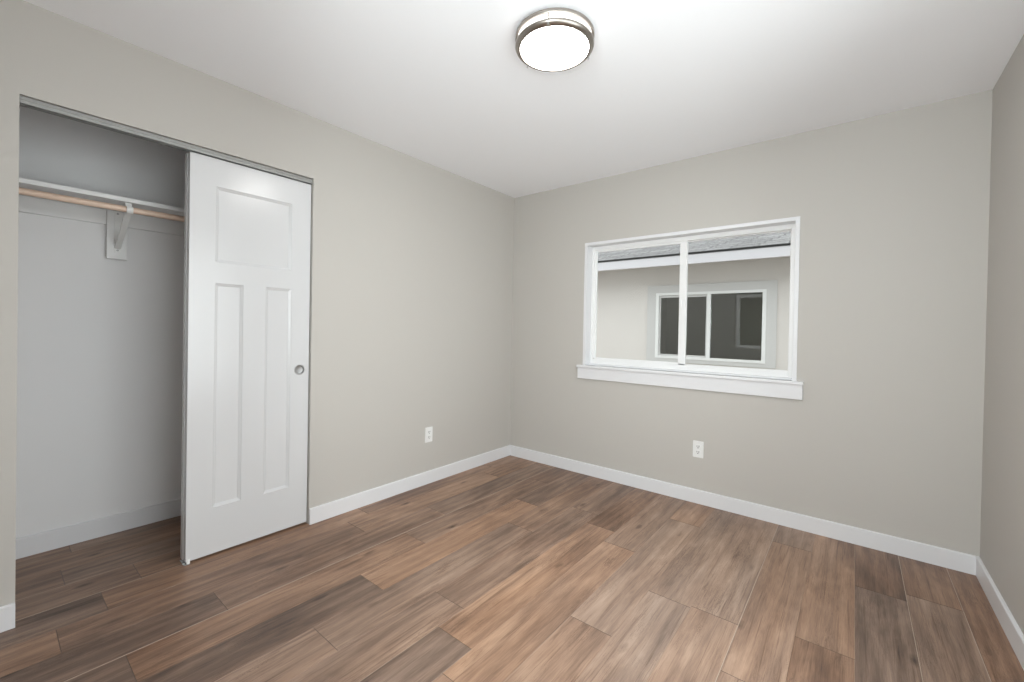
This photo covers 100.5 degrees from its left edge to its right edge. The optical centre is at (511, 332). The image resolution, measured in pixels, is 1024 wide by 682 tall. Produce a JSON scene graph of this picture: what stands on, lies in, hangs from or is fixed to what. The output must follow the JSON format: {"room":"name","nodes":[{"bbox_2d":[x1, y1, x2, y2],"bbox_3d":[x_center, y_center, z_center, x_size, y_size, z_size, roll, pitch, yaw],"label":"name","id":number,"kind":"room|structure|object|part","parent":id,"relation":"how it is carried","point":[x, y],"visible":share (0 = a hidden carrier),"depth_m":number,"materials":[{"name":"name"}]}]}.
{"room":"empty bedroom","nodes":[
{"label":"empty bedroom","id":0,"kind":"room"},
{"bbox_2d":[16,106,188,537],"bbox_3d":[-1.906,-0.076,2.444,0.727,2.440,1.940,1,1,39],"label":"wall","id":1,"kind":"structure","parent":0,"point":[100,338],"depth_m":2.35,"materials":[{"name":"white paint"}]},
{"bbox_2d":[16,499,180,558],"bbox_3d":[-2.150,1.088,2.555,0.013,0.102,1.819,1,1,39],"label":"baseboard","id":2,"kind":"structure","parent":1,"relation":"attached to","point":[33,544],"depth_m":2.35,"materials":[{"name":"white paint"}]},
{"bbox_2d":[19,195,183,235],"bbox_3d":[-2.116,-0.644,2.539,0.018,0.090,1.816,1,1,39],"label":"cleat","id":3,"kind":"object","parent":1,"relation":"attached to","point":[31,205],"visible":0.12,"depth_m":2.30,"materials":[{"name":"white paint"}]},
{"bbox_2d":[106,210,127,259],"bbox_3d":[-2.216,-0.544,2.390,0.018,0.268,0.087,1,1,39],"label":"board","id":4,"kind":"object","parent":3,"relation":"attached to","point":[110,214],"visible":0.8,"depth_m":2.37,"materials":[{"name":"white paint"}]},
{"bbox_2d":[114,203,133,252],"bbox_3d":[-2.081,-0.559,2.284,0.324,0.233,0.026,1,1,39],"label":"shelf bracket","id":5,"kind":"object","parent":4,"relation":"attached to","point":[120,229],"visible":0.93,"depth_m":2.33,"materials":[{"name":"white metal"}]},
{"bbox_2d":[19,187,183,221],"bbox_3d":[-1.861,-0.631,2.334,0.031,0.031,1.814,1,1,39],"label":"closet rod","id":6,"kind":"object","parent":5,"relation":"on","point":[22,191],"visible":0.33,"depth_m":2.08,"materials":[{"name":"brown wood"}]},
{"bbox_3d":[-2.108,-0.560,2.305,0.256,0.233,0.026,1,1,39],"label":"wall leg","id":7,"kind":"part","parent":5,"relation":"part of","materials":[{"name":"white plastic"}]},
{"bbox_2d":[19,177,184,222],"bbox_3d":[-1.990,-0.687,2.438,0.304,0.022,1.816,1,1,39],"label":"closet shelf","id":8,"kind":"object","parent":1,"relation":"attached to","point":[23,183],"visible":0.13,"depth_m":2.14,"materials":[{"name":"white paint"}]},
{"bbox_2d":[0,0,514,606],"bbox_3d":[-1.115,-0.064,2.756,0.115,2.440,3.420,1,1,39],"label":"wall","id":9,"kind":"structure","parent":0,"point":[411,307],"depth_m":2.74,"materials":[{"name":"grey paint"}]},
{"bbox_2d":[0,602,14,632],"bbox_3d":[-2.049,1.102,1.529,0.013,0.095,0.346,1,1,39],"label":"baseboard","id":10,"kind":"object","parent":9,"relation":"attached to","point":[7,612],"visible":1,"depth_m":1.65,"materials":[{"name":"white paint"}]},
{"bbox_2d":[19,95,312,183],"bbox_3d":[-1.592,-0.908,2.136,0.094,0.029,1.150,1,1,39],"label":"door track","id":11,"kind":"object","parent":9,"relation":"attached to","point":[24,101],"visible":0.95,"depth_m":1.96,"materials":[{"name":"silver metal"}]},
{"bbox_2d":[180,153,187,559],"bbox_3d":[-1.457,0.126,2.368,0.034,2.030,0.598,1,1,39],"label":"door","id":12,"kind":"structure","parent":11,"relation":"hanging from","point":[186,155],"depth_m":2.13,"materials":[{"name":"white paint"}]},
{"bbox_2d":[183,152,310,562],"bbox_3d":[-1.425,0.127,2.346,0.036,2.030,0.598,1,1,39],"label":"door","id":13,"kind":"structure","parent":11,"relation":"hanging from","point":[249,229],"depth_m":2.30,"materials":[{"name":"white paint"}]},
{"bbox_3d":[-1.264,0.221,2.530,0.013,0.061,0.061,1,1,39],"label":"finger pull","id":14,"kind":"part","parent":13,"relation":"part of","materials":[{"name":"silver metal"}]},
{"bbox_2d":[309,445,509,524],"bbox_3d":[-0.616,1.113,3.309,0.013,0.095,1.920,1,1,39],"label":"baseboard","id":15,"kind":"structure","parent":9,"relation":"attached to","point":[325,511],"depth_m":3.05,"materials":[{"name":"white paint"}]},
{"bbox_2d":[425,426,432,442],"bbox_3d":[-0.639,0.786,3.276,0.008,0.115,0.070,1,1,39],"label":"power outlet","id":16,"kind":"object","parent":9,"relation":"attached to","point":[429,430],"visible":1,"depth_m":3.27,"materials":[{"name":"white plastic"}]},
{"bbox_2d":[0,455,1023,681],"bbox_3d":[-0.164,1.240,2.028,3.974,0.120,3.690,1,1,39],"label":"floor","id":17,"kind":"structure","parent":0,"point":[510,568],"depth_m":1.87,"materials":[{"name":"brown wood"}]},
{"bbox_2d":[180,559,189,565],"bbox_3d":[-1.640,1.140,2.132,0.077,0.024,0.029,1,1,39],"label":"floor guide","id":18,"kind":"object","parent":17,"relation":"on","point":[188,560],"visible":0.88,"depth_m":2.12,"materials":[{"name":"silver metal"}]},
{"bbox_2d":[24,0,1023,197],"bbox_3d":[-0.123,-1.319,1.998,4.014,0.120,3.710,1,1,39],"label":"ceiling","id":19,"kind":"structure","parent":0,"point":[443,84],"depth_m":2.00,"materials":[{"name":"white paint"}]},
{"bbox_2d":[515,7,594,71],"bbox_3d":[0.178,-1.215,1.791,0.330,0.073,0.330,1,1,39],"label":"ceiling light","id":20,"kind":"object","parent":19,"relation":"attached to","point":[555,39],"visible":1,"depth_m":1.73,"materials":[{"name":"white glass"}]},
{"bbox_2d":[520,26,588,69],"bbox_3d":[0.178,-1.185,1.791,0.285,0.012,0.285,1,1,39],"label":"diffuser","id":21,"kind":"object","parent":20,"relation":"attached to","point":[541,47],"depth_m":1.76,"materials":[{"name":"white glass"}]},
{"bbox_2d":[510,89,992,556],"bbox_3d":[1.237,-0.024,3.149,3.287,2.440,0.140,1,1,39],"label":"wall","id":22,"kind":"structure","parent":0,"point":[885,434],"depth_m":2.54,"materials":[{"name":"grey paint"}]},
{"bbox_2d":[576,216,803,399],"bbox_3d":[1.219,-0.166,3.148,1.579,1.130,0.184,1,1,39],"label":"window","id":23,"kind":"structure","parent":22,"relation":"in","point":[737,380],"depth_m":3.09,"materials":[{"name":"white paint"}]},
{"bbox_3d":[0.995,-0.225,3.390,0.760,0.931,0.020,1,1,39],"label":"sash","id":24,"kind":"part","parent":23,"relation":"part of","materials":[{"name":"white plastic"}]},
{"bbox_3d":[1.208,0.292,3.148,1.579,0.030,0.173,1,1,39],"label":"sill","id":25,"kind":"part","parent":23,"relation":"part of","materials":[{"name":"white paint"}]},
{"bbox_3d":[1.538,-0.212,2.985,0.706,0.931,0.022,1,1,39],"label":"sash","id":26,"kind":"part","parent":23,"relation":"part of","materials":[{"name":"clear glass"}]},
{"bbox_2d":[693,440,703,457],"bbox_3d":[1.307,0.821,2.992,0.070,0.115,0.008,1,1,39],"label":"power outlet","id":27,"kind":"object","parent":22,"relation":"attached to","point":[698,446],"visible":1,"depth_m":2.99,"materials":[{"name":"white plastic"}]},
{"bbox_2d":[510,445,975,574],"bbox_3d":[1.165,1.148,3.100,3.025,0.095,0.013,1,1,39],"label":"baseboard","id":28,"kind":"structure","parent":22,"relation":"attached to","point":[943,557],"depth_m":2.68,"materials":[{"name":"white paint"}]},
{"bbox_2d":[980,35,1023,634],"bbox_3d":[1.354,-0.002,0.769,0.120,2.440,3.420,1,1,39],"label":"wall","id":29,"kind":"structure","parent":0,"point":[1002,495],"depth_m":1.85,"materials":[{"name":"grey paint"}]},
{"bbox_2d":[976,556,1023,669],"bbox_3d":[1.280,1.169,0.821,0.013,0.095,3.419,1,1,39],"label":"baseboard","id":30,"kind":"structure","parent":29,"relation":"attached to","point":[1013,632],"depth_m":1.78,"materials":[{"name":"white paint"}]},
{"bbox_3d":[2.318,1.647,5.387,30.000,0.100,23.000,1,1,39],"label":"ground","id":31,"kind":"structure","parent":0,"visible":0},
{"bbox_2d":[596,231,790,369],"bbox_3d":[4.082,-0.469,6.715,15.000,4.173,4.340,1,1,39],"label":"neighboring house","id":32,"kind":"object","parent":31,"relation":"on","point":[738,288],"visible":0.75,"depth_m":6.19,"materials":[{"name":"paint"}]},
{"bbox_3d":[2.400,-0.095,5.993,0.656,0.862,0.030,1,1,39],"label":"sash","id":33,"kind":"part","parent":32,"relation":"part of","materials":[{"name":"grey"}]}
]}

